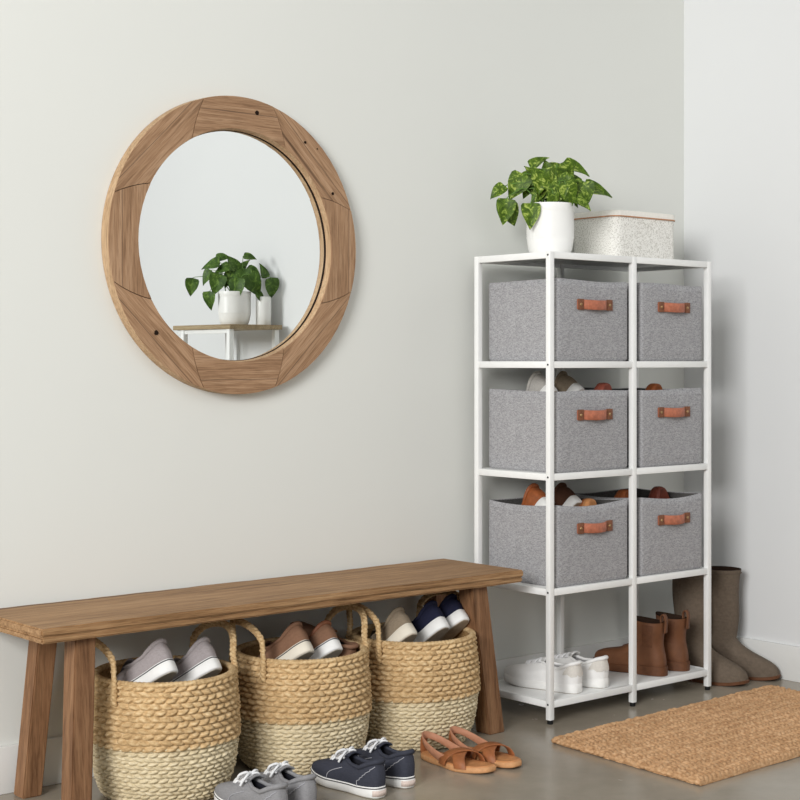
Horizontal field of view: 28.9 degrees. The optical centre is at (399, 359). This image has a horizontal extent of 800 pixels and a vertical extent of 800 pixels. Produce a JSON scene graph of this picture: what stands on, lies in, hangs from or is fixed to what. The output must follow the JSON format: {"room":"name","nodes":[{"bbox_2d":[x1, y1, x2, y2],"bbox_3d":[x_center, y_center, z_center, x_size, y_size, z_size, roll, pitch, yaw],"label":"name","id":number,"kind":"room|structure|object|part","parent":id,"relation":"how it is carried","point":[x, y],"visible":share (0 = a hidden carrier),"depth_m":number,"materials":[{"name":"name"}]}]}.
{"room":"home entryway","nodes":[
{"label":"home entryway","id":0,"kind":"room"},
{"bbox_2d":[0,0,683,745],"bbox_3d":[-2.019,-0.420,3.058,8.100,3.000,0.100,0,0,-40],"label":"wall","id":1,"kind":"structure","parent":0,"point":[119,475],"depth_m":4.50,"materials":[{"name":"beige paint"}]},
{"bbox_2d":[101,96,355,393],"bbox_3d":[-0.454,-0.317,4.298,0.824,0.824,0.037,0,0,-40],"label":"round mirror","id":2,"kind":"object","parent":1,"relation":"attached to","point":[230,265],"visible":1,"depth_m":4.29,"materials":[{"name":"brown wood"}]},
{"bbox_2d":[138,131,324,359],"bbox_3d":[-0.463,-0.317,4.309,0.640,0.640,0.006,0,0,-40],"label":"mirror glass","id":3,"kind":"object","parent":2,"relation":"attached to","point":[231,240],"depth_m":4.30,"materials":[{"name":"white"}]},
{"bbox_2d":[0,637,628,794],"bbox_3d":[-2.025,1.021,2.977,7.986,0.118,0.014,0,0,-40],"label":"baseboard","id":4,"kind":"structure","parent":1,"relation":"attached to","point":[8,753],"depth_m":3.94,"materials":[{"name":"white paint"}]},
{"bbox_2d":[0,679,799,799],"bbox_3d":[0.573,1.130,0.011,8.100,0.100,8.100,0,0,-40],"label":"floor","id":5,"kind":"structure","parent":0,"point":[548,770],"depth_m":4.03,"materials":[{"name":"concrete"}]},
{"bbox_2d":[93,620,241,799],"bbox_3d":[-0.592,0.878,3.885,0.392,0.406,0.381,0,0,-31],"label":"woven basket","id":6,"kind":"object","parent":5,"relation":"on","point":[176,740],"visible":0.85,"depth_m":3.73,"materials":[{"name":"wicker"}]},
{"bbox_3d":[-0.741,0.754,3.794,0.044,0.160,0.183,0,0,-31],"label":"handle","id":7,"kind":"part","parent":6,"relation":"part of","materials":[{"name":"wicker"}]},
{"bbox_2d":[116,638,177,682],"bbox_3d":[-0.657,0.787,3.831,0.236,0.202,0.095,0,0,11],"label":"sneaker","id":8,"kind":"object","parent":6,"relation":"in","point":[156,663],"visible":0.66,"depth_m":3.79,"materials":[{"name":"grey fabric"}]},
{"bbox_2d":[169,637,221,681],"bbox_3d":[-0.557,0.806,3.923,0.229,0.213,0.097,0,0,17],"label":"sneaker","id":9,"kind":"object","parent":6,"relation":"in","point":[201,661],"visible":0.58,"depth_m":3.89,"materials":[{"name":"grey fabric"}]},
{"bbox_3d":[-0.476,0.754,4.019,0.183,0.160,0.044,0,0,41],"label":"handle","id":10,"kind":"part","parent":6,"relation":"part of","materials":[{"name":"wicker"}]},
{"bbox_2d":[213,769,287,799],"bbox_3d":[-0.349,1.029,3.692,0.091,0.103,0.250,0,0,-42],"label":"sneaker","id":11,"kind":"object","parent":5,"relation":"on","point":[250,785],"visible":1,"depth_m":3.67,"materials":[{"name":"grey fabric"}]},
{"bbox_2d":[0,559,522,799],"bbox_3d":[-0.340,0.848,4.176,1.550,0.465,0.354,0,0,-40],"label":"wooden bench","id":12,"kind":"object","parent":5,"relation":"on","point":[77,624],"visible":0.96,"depth_m":3.86,"materials":[{"name":"brown wood"}]},
{"bbox_3d":[-0.902,0.866,3.846,0.086,0.429,0.077,0,0,-40],"label":"leg","id":13,"kind":"part","parent":12,"relation":"part of","materials":[{"name":"brown wood"}]},
{"bbox_3d":[-0.758,0.866,3.652,0.080,0.429,0.082,0,0,-40],"label":"leg","id":14,"kind":"part","parent":12,"relation":"part of","materials":[{"name":"brown wood"}]},
{"bbox_3d":[-0.340,0.633,4.176,1.550,0.037,0.354,0,0,-40],"label":"seat","id":15,"kind":"part","parent":12,"relation":"part of","materials":[{"name":"brown wood"}]},
{"bbox_3d":[0.110,0.866,4.721,0.078,0.429,0.081,0,0,-40],"label":"leg","id":16,"kind":"part","parent":12,"relation":"part of","materials":[{"name":"brown wood"}]},
{"bbox_3d":[0.236,0.866,4.498,0.106,0.429,0.088,0,0,-40],"label":"leg","id":17,"kind":"part","parent":12,"relation":"part of","materials":[{"name":"brown wood"}]},
{"bbox_2d":[259,760,316,799],"bbox_3d":[-0.292,1.029,3.763,0.091,0.103,0.250,0,0,-40],"label":"sneaker","id":18,"kind":"object","parent":5,"relation":"on","point":[300,787],"visible":0.73,"depth_m":3.69,"materials":[{"name":"grey fabric"}]},
{"bbox_2d":[229,604,371,774],"bbox_3d":[-0.268,0.878,4.168,0.393,0.406,0.381,0,0,-32],"label":"woven basket","id":19,"kind":"object","parent":5,"relation":"on","point":[300,713],"visible":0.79,"depth_m":4.01,"materials":[{"name":"wicker"}]},
{"bbox_3d":[-0.410,0.754,4.066,0.044,0.160,0.183,0,0,-35],"label":"handle","id":20,"kind":"part","parent":19,"relation":"part of","materials":[{"name":"wicker"}]},
{"bbox_2d":[258,621,313,659],"bbox_3d":[-0.335,0.793,4.105,0.233,0.208,0.095,0,0,13],"label":"sneaker","id":21,"kind":"object","parent":19,"relation":"in","point":[294,643],"visible":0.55,"depth_m":4.07,"materials":[{"name":"fabric"}]},
{"bbox_2d":[290,621,358,656],"bbox_3d":[-0.206,0.792,4.265,0.247,0.128,0.090,0,0,39],"label":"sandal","id":22,"kind":"object","parent":19,"relation":"in","point":[349,648],"visible":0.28,"depth_m":4.21,"materials":[{"name":"brown leather"}]},
{"bbox_2d":[308,620,342,659],"bbox_3d":[-0.258,0.809,4.182,0.225,0.218,0.097,0,0,23],"label":"sneaker","id":23,"kind":"object","parent":19,"relation":"in","point":[325,642],"visible":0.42,"depth_m":4.14,"materials":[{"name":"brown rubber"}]},
{"bbox_3d":[-0.142,0.754,4.290,0.044,0.160,0.183,0,0,-44],"label":"handle","id":24,"kind":"part","parent":19,"relation":"part of","materials":[{"name":"wicker"}]},
{"bbox_2d":[311,746,385,798],"bbox_3d":[-0.125,1.029,3.909,0.091,0.103,0.250,0,0,-43],"label":"sneaker","id":25,"kind":"object","parent":5,"relation":"on","point":[345,771],"visible":1,"depth_m":3.87,"materials":[{"name":"blue fabric"}]},
{"bbox_2d":[356,737,415,788],"bbox_3d":[-0.055,1.029,3.997,0.091,0.103,0.250,0,0,-39],"label":"sneaker","id":26,"kind":"object","parent":5,"relation":"on","point":[399,765],"visible":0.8,"depth_m":3.92,"materials":[{"name":"blue fabric"}]},
{"bbox_2d":[346,590,480,750],"bbox_3d":[0.037,0.878,4.420,0.387,0.407,0.385,0,0,-1],"label":"woven basket","id":27,"kind":"object","parent":5,"relation":"on","point":[433,686],"visible":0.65,"depth_m":4.26,"materials":[{"name":"wicker"}]},
{"bbox_3d":[-0.111,0.754,4.325,0.044,0.160,0.183,0,0,-32],"label":"handle","id":28,"kind":"part","parent":27,"relation":"part of","materials":[{"name":"wicker"}]},
{"bbox_2d":[370,607,417,641],"bbox_3d":[-0.049,0.802,4.349,0.219,0.225,0.095,0,0,22],"label":"sneaker","id":29,"kind":"object","parent":27,"relation":"in","point":[398,626],"visible":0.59,"depth_m":4.30,"materials":[{"name":"beige fabric"}]},
{"bbox_2d":[411,600,449,641],"bbox_3d":[0.042,0.795,4.442,0.224,0.221,0.095,0,0,22],"label":"sneaker","id":30,"kind":"object","parent":27,"relation":"in","point":[430,624],"visible":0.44,"depth_m":4.39,"materials":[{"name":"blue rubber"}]},
{"bbox_3d":[0.129,0.754,4.569,0.183,0.160,0.044,0,0,32],"label":"handle","id":31,"kind":"part","parent":27,"relation":"part of","materials":[{"name":"wicker"}]},
{"bbox_2d":[439,593,468,640],"bbox_3d":[0.101,0.791,4.504,0.217,0.228,0.097,0,0,28],"label":"sneaker","id":32,"kind":"object","parent":27,"relation":"in","point":[451,608],"visible":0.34,"depth_m":4.46,"materials":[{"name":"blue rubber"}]},
{"bbox_2d":[420,731,495,773],"bbox_3d":[0.148,1.044,4.123,0.100,0.072,0.250,0,0,-44],"label":"sandal","id":33,"kind":"object","parent":5,"relation":"on","point":[457,759],"visible":1,"depth_m":4.10},
{"bbox_2d":[448,726,521,767],"bbox_3d":[0.231,1.044,4.185,0.100,0.072,0.250,0,0,-44],"label":"sandal","id":34,"kind":"object","parent":5,"relation":"on","point":[489,751],"visible":0.85,"depth_m":4.16},
{"bbox_2d":[474,251,710,724],"bbox_3d":[0.625,0.379,4.955,0.758,1.402,0.328,0,0,-40],"label":"shelving unit","id":35,"kind":"object","parent":5,"relation":"on","point":[619,682],"visible":0.79,"depth_m":4.83,"materials":[{"name":"white metal"}]},
{"bbox_3d":[0.244,0.373,4.835,0.018,1.390,0.018,0,0,-40],"label":"post","id":36,"kind":"part","parent":35,"relation":"part of","materials":[{"name":"white metal"}]},
{"bbox_3d":[0.345,-0.312,4.717,0.016,0.020,0.292,0,0,-40],"label":"rail","id":37,"kind":"part","parent":35,"relation":"part of","materials":[{"name":"white metal"}]},
{"bbox_3d":[0.345,0.014,4.717,0.016,0.020,0.292,0,0,-40],"label":"rail","id":38,"kind":"part","parent":35,"relation":"part of","materials":[{"name":"white metal"}]},
{"bbox_3d":[0.345,0.348,4.717,0.016,0.020,0.292,0,0,-40],"label":"rail","id":39,"kind":"part","parent":35,"relation":"part of","materials":[{"name":"white metal"}]},
{"bbox_3d":[0.345,0.690,4.717,0.016,0.020,0.292,0,0,-40],"label":"rail","id":40,"kind":"part","parent":35,"relation":"part of","materials":[{"name":"white metal"}]},
{"bbox_3d":[0.385,-0.312,4.954,0.351,0.020,0.016,0,0,-40],"label":"rail","id":41,"kind":"part","parent":35,"relation":"part of","materials":[{"name":"white metal"}]},
{"bbox_3d":[0.345,1.022,4.717,0.016,0.020,0.292,0,0,-40],"label":"rail","id":42,"kind":"part","parent":35,"relation":"part of","materials":[{"name":"white metal"}]},
{"bbox_2d":[503,657,582,693],"bbox_3d":[0.446,0.962,4.793,0.275,0.101,0.098,0,0,40],"label":"sneaker","id":43,"kind":"object","parent":35,"relation":"on","point":[567,677],"visible":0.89,"depth_m":4.75,"materials":[{"name":"white rubber"}]},
{"bbox_3d":[0.445,0.373,4.599,0.018,1.390,0.018,0,0,-40],"label":"post","id":44,"kind":"part","parent":35,"relation":"part of","materials":[{"name":"white metal"}]},
{"bbox_2d":[490,157,611,252],"bbox_3d":[0.472,-0.478,4.826,0.380,0.313,0.152,0,0,-4],"label":"potted plant","id":45,"kind":"object","parent":35,"relation":"on","point":[549,223],"visible":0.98,"depth_m":4.78,"materials":[{"name":"green plant"}]},
{"bbox_3d":[0.468,-0.404,4.827,0.151,0.163,0.151,0,0,-40],"label":"pot","id":46,"kind":"part","parent":45,"relation":"part of","materials":[{"name":"white ceramic"}]},
{"bbox_2d":[489,389,626,472],"bbox_3d":[0.500,0.214,4.826,0.323,0.248,0.327,0,0,-40],"label":"fabric bin","id":47,"kind":"object","parent":35,"relation":"on","point":[590,426],"visible":0.96,"depth_m":4.72,"materials":[{"name":"grey fabric"}]},
{"bbox_2d":[526,371,557,391],"bbox_3d":[0.418,0.159,4.851,0.192,0.250,0.090,0,0,44],"label":"sneaker","id":48,"kind":"object","parent":47,"relation":"in","point":[537,382],"visible":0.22,"depth_m":4.80,"materials":[{"name":"white rubber"}]},
{"bbox_2d":[554,371,584,391],"bbox_3d":[0.498,0.161,4.889,0.185,0.253,0.091,0,0,42],"label":"sneaker","id":49,"kind":"object","parent":47,"relation":"in","point":[563,382],"visible":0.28,"depth_m":4.85,"materials":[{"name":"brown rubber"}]},
{"bbox_3d":[0.598,0.167,4.710,0.152,0.032,0.023,0,0,-40],"label":"handle","id":50,"kind":"part","parent":47,"relation":"part of","materials":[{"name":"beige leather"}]},
{"bbox_2d":[594,383,611,389],"bbox_3d":[0.600,0.196,4.882,0.078,0.251,0.129,0,0,-40],"label":"sneaker","id":51,"kind":"object","parent":47,"relation":"in","point":[600,386],"visible":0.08,"depth_m":4.84,"materials":[{"name":"brown leather"}]},
{"bbox_2d":[489,278,626,360],"bbox_3d":[0.500,-0.120,4.826,0.323,0.248,0.327,0,0,-40],"label":"fabric bin","id":52,"kind":"object","parent":35,"relation":"on","point":[590,317],"visible":0.96,"depth_m":4.72,"materials":[{"name":"grey fabric"}]},
{"bbox_3d":[0.598,-0.167,4.710,0.152,0.032,0.023,0,0,-40],"label":"handle","id":53,"kind":"part","parent":52,"relation":"part of","materials":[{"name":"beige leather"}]},
{"bbox_2d":[489,497,626,587],"bbox_3d":[0.500,0.556,4.826,0.323,0.248,0.327,0,0,-40],"label":"fabric bin","id":54,"kind":"object","parent":35,"relation":"on","point":[590,542],"visible":0.85,"depth_m":4.72,"materials":[{"name":"grey fabric"}]},
{"bbox_2d":[521,483,545,505],"bbox_3d":[0.407,0.506,4.825,0.090,0.250,0.192,0,0,-43],"label":"sneaker","id":55,"kind":"object","parent":54,"relation":"in","point":[533,495],"visible":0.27,"depth_m":4.78,"materials":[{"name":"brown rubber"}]},
{"bbox_2d":[554,482,581,505],"bbox_3d":[0.491,0.511,4.880,0.091,0.253,0.186,0,0,-33],"label":"sneaker","id":56,"kind":"object","parent":54,"relation":"in","point":[563,495],"visible":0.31,"depth_m":4.83,"materials":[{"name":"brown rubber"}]},
{"bbox_2d":[579,498,596,505],"bbox_3d":[0.550,0.556,4.858,0.078,0.251,0.129,0,0,-40],"label":"sneaker","id":57,"kind":"object","parent":54,"relation":"in","point":[586,501],"visible":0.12,"depth_m":4.82,"materials":[{"name":"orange leather"}]},
{"bbox_3d":[0.598,0.509,4.710,0.152,0.032,0.023,0,0,-40],"label":"handle","id":58,"kind":"part","parent":54,"relation":"part of","materials":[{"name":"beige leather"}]},
{"bbox_3d":[0.525,0.373,5.074,0.018,1.390,0.018,0,0,-40],"label":"post","id":59,"kind":"part","parent":35,"relation":"part of","materials":[{"name":"white metal"}]},
{"bbox_2d":[554,651,608,687],"bbox_3d":[0.532,0.962,4.867,0.275,0.101,0.098,0,0,42],"label":"sneaker","id":60,"kind":"object","parent":35,"relation":"on","point":[595,670],"visible":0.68,"depth_m":4.78,"materials":[{"name":"white leather"}]},
{"bbox_3d":[0.626,0.342,4.956,0.720,0.008,0.292,0,0,-40],"label":"shelf panel","id":61,"kind":"part","parent":35,"relation":"part of","materials":[{"name":"white metal"}]},
{"bbox_3d":[0.626,-0.318,4.956,0.720,0.008,0.292,0,0,-40],"label":"shelf panel","id":62,"kind":"part","parent":35,"relation":"part of","materials":[{"name":"white metal"}]},
{"bbox_3d":[0.586,-0.312,4.718,0.351,0.020,0.016,0,0,-40],"label":"rail","id":63,"kind":"part","parent":35,"relation":"part of","materials":[{"name":"white metal"}]},
{"bbox_3d":[0.586,0.014,4.718,0.351,0.020,0.016,0,0,-40],"label":"rail","id":64,"kind":"part","parent":35,"relation":"part of","materials":[{"name":"white metal"}]},
{"bbox_3d":[0.586,0.348,4.718,0.351,0.020,0.016,0,0,-40],"label":"rail","id":65,"kind":"part","parent":35,"relation":"part of","materials":[{"name":"white metal"}]},
{"bbox_3d":[0.586,0.690,4.718,0.351,0.020,0.016,0,0,-40],"label":"rail","id":66,"kind":"part","parent":35,"relation":"part of","materials":[{"name":"white metal"}]},
{"bbox_3d":[0.586,1.022,4.718,0.351,0.020,0.016,0,0,-40],"label":"rail","id":67,"kind":"part","parent":35,"relation":"part of","materials":[{"name":"white metal"}]},
{"bbox_3d":[0.666,-0.312,5.193,0.351,0.020,0.016,0,0,-40],"label":"rail","id":68,"kind":"part","parent":35,"relation":"part of","materials":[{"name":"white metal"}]},
{"bbox_3d":[0.626,1.016,4.956,0.720,0.008,0.292,0,0,-40],"label":"shelf panel","id":69,"kind":"part","parent":35,"relation":"part of","materials":[{"name":"white metal"}]},
{"bbox_3d":[0.626,0.684,4.956,0.720,0.008,0.292,0,0,-40],"label":"shelf panel","id":70,"kind":"part","parent":35,"relation":"part of","materials":[{"name":"white metal"}]},
{"bbox_2d":[574,210,674,258],"bbox_3d":[0.743,-0.403,5.139,0.315,0.162,0.209,0,0,-40],"label":"lidded box","id":71,"kind":"object","parent":35,"relation":"on","point":[605,232],"visible":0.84,"depth_m":5.04,"materials":[{"name":"beige fabric"}]},
{"bbox_3d":[0.743,-0.474,5.139,0.310,0.020,0.204,0,0,-40],"label":"lid","id":72,"kind":"part","parent":71,"relation":"part of","materials":[{"name":"beige fabric"}]},
{"bbox_2d":[593,614,667,676],"bbox_3d":[0.754,0.913,5.045,0.258,0.198,0.097,0,0,37],"label":"boot","id":73,"kind":"object","parent":35,"relation":"on","point":[651,656],"visible":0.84,"depth_m":4.97,"materials":[{"name":"leather"}]},
{"bbox_3d":[0.789,0.885,4.964,0.043,0.074,0.008,0,0,27],"label":"panel","id":74,"kind":"part","parent":73,"relation":"part of","materials":[{"name":"brown leather"}]},
{"bbox_3d":[0.726,0.373,4.838,0.018,1.390,0.018,0,0,-40],"label":"post","id":75,"kind":"part","parent":35,"relation":"part of","materials":[{"name":"white metal"}]},
{"bbox_3d":[0.806,0.373,5.313,0.018,1.390,0.018,0,0,-40],"label":"post","id":76,"kind":"part","parent":35,"relation":"part of","materials":[{"name":"white metal"}]},
{"bbox_2d":[575,488,701,575],"bbox_3d":[0.783,0.556,5.067,0.309,0.248,0.327,0,0,-40],"label":"fabric bin","id":77,"kind":"object","parent":35,"relation":"on","point":[669,531],"visible":0.66,"depth_m":4.95,"materials":[{"name":"grey fabric"}]},
{"bbox_2d":[614,489,628,497],"bbox_3d":[0.687,0.542,5.030,0.078,0.251,0.129,0,0,-40],"label":"sneaker","id":78,"kind":"object","parent":77,"relation":"in","point":[622,493],"visible":0.06,"depth_m":4.99,"materials":[{"name":"orange leather"}]},
{"bbox_2d":[648,486,669,498],"bbox_3d":[0.833,0.542,5.155,0.077,0.251,0.129,0,0,-41],"label":"sneaker","id":79,"kind":"object","parent":77,"relation":"in","point":[658,492],"visible":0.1,"depth_m":5.10,"materials":[{"name":"brown leather"}]},
{"bbox_3d":[0.881,0.509,4.952,0.152,0.032,0.023,0,0,-40],"label":"handle","id":80,"kind":"part","parent":77,"relation":"part of","materials":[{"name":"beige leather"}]},
{"bbox_2d":[583,387,701,466],"bbox_3d":[0.783,0.214,5.067,0.309,0.248,0.327,0,0,-40],"label":"fabric bin","id":81,"kind":"object","parent":35,"relation":"on","point":[669,421],"visible":0.59,"depth_m":4.94,"materials":[{"name":"grey fabric"}]},
{"bbox_2d":[645,383,662,389],"bbox_3d":[0.789,0.201,5.061,0.078,0.251,0.129,0,0,-40],"label":"sneaker","id":82,"kind":"object","parent":81,"relation":"in","point":[653,386],"visible":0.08,"depth_m":5.02,"materials":[{"name":"orange leather"}]},
{"bbox_3d":[0.881,0.167,4.952,0.152,0.032,0.023,0,0,-40],"label":"handle","id":83,"kind":"part","parent":81,"relation":"part of","materials":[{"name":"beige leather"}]},
{"bbox_2d":[622,610,689,670],"bbox_3d":[0.835,0.913,5.119,0.258,0.198,0.097,0,0,38],"label":"boot","id":84,"kind":"object","parent":35,"relation":"on","point":[675,645],"visible":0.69,"depth_m":5.04,"materials":[{"name":"leather"}]},
{"bbox_3d":[0.875,0.885,5.046,0.043,0.074,0.007,0,0,26],"label":"panel","id":85,"kind":"part","parent":84,"relation":"part of","materials":[{"name":"brown leather"}]},
{"bbox_2d":[625,283,701,360],"bbox_3d":[0.783,-0.120,5.067,0.309,0.248,0.327,0,0,-40],"label":"fabric bin","id":86,"kind":"object","parent":35,"relation":"on","point":[669,316],"visible":0.59,"depth_m":4.94,"materials":[{"name":"grey fabric"}]},
{"bbox_3d":[0.881,-0.167,4.952,0.152,0.032,0.023,0,0,-40],"label":"handle","id":87,"kind":"part","parent":86,"relation":"part of","materials":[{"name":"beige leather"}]},
{"bbox_3d":[0.907,-0.312,5.195,0.016,0.020,0.292,0,0,-40],"label":"rail","id":88,"kind":"part","parent":35,"relation":"part of","materials":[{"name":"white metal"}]},
{"bbox_3d":[0.867,-0.312,4.957,0.351,0.020,0.016,0,0,-40],"label":"rail","id":89,"kind":"part","parent":35,"relation":"part of","materials":[{"name":"white metal"}]},
{"bbox_3d":[0.867,0.014,4.957,0.351,0.020,0.016,0,0,-40],"label":"rail","id":90,"kind":"part","parent":35,"relation":"part of","materials":[{"name":"white metal"}]},
{"bbox_3d":[0.867,0.348,4.957,0.351,0.020,0.016,0,0,-40],"label":"rail","id":91,"kind":"part","parent":35,"relation":"part of","materials":[{"name":"white metal"}]},
{"bbox_3d":[0.867,0.690,4.957,0.351,0.020,0.016,0,0,-40],"label":"rail","id":92,"kind":"part","parent":35,"relation":"part of","materials":[{"name":"white metal"}]},
{"bbox_3d":[0.867,1.022,4.957,0.351,0.020,0.016,0,0,-40],"label":"rail","id":93,"kind":"part","parent":35,"relation":"part of","materials":[{"name":"white metal"}]},
{"bbox_3d":[1.007,0.373,5.077,0.018,1.390,0.018,0,0,-40],"label":"post","id":94,"kind":"part","parent":35,"relation":"part of","materials":[{"name":"white metal"}]},
{"bbox_2d":[551,685,799,785],"bbox_3d":[0.988,1.069,4.500,1.133,0.022,0.591,0,0,-40],"label":"doormat","id":95,"kind":"object","parent":5,"relation":"on","point":[716,739],"visible":1,"depth_m":4.36,"materials":[{"name":"carpet"}]},
{"bbox_2d":[672,575,749,685],"bbox_3d":[1.041,0.899,5.205,0.272,0.361,0.115,0,0,38],"label":"boot","id":96,"kind":"object","parent":5,"relation":"on","point":[687,592],"visible":0.45,"depth_m":5.19,"materials":[{"name":"beige fabric"}]},
{"bbox_2d":[711,566,780,680],"bbox_3d":[1.160,0.896,5.280,0.274,0.367,0.118,0,0,28],"label":"boot","id":97,"kind":"object","parent":5,"relation":"on","point":[725,580],"visible":0.68,"depth_m":5.26,"materials":[{"name":"beige fabric"}]},
{"bbox_2d":[684,0,799,646],"bbox_3d":[3.652,-0.420,2.565,0.100,3.000,8.000,0,0,-40],"label":"wall","id":98,"kind":"structure","parent":0,"point":[742,57],"depth_m":5.36,"materials":[{"name":"white paint"}]},
{"bbox_2d":[737,636,799,682],"bbox_3d":[3.609,1.021,2.528,0.014,0.118,8.000,0,0,-40],"label":"baseboard","id":99,"kind":"structure","parent":98,"relation":"attached to","point":[785,657],"depth_m":5.24,"materials":[{"name":"white paint"}]}
]}

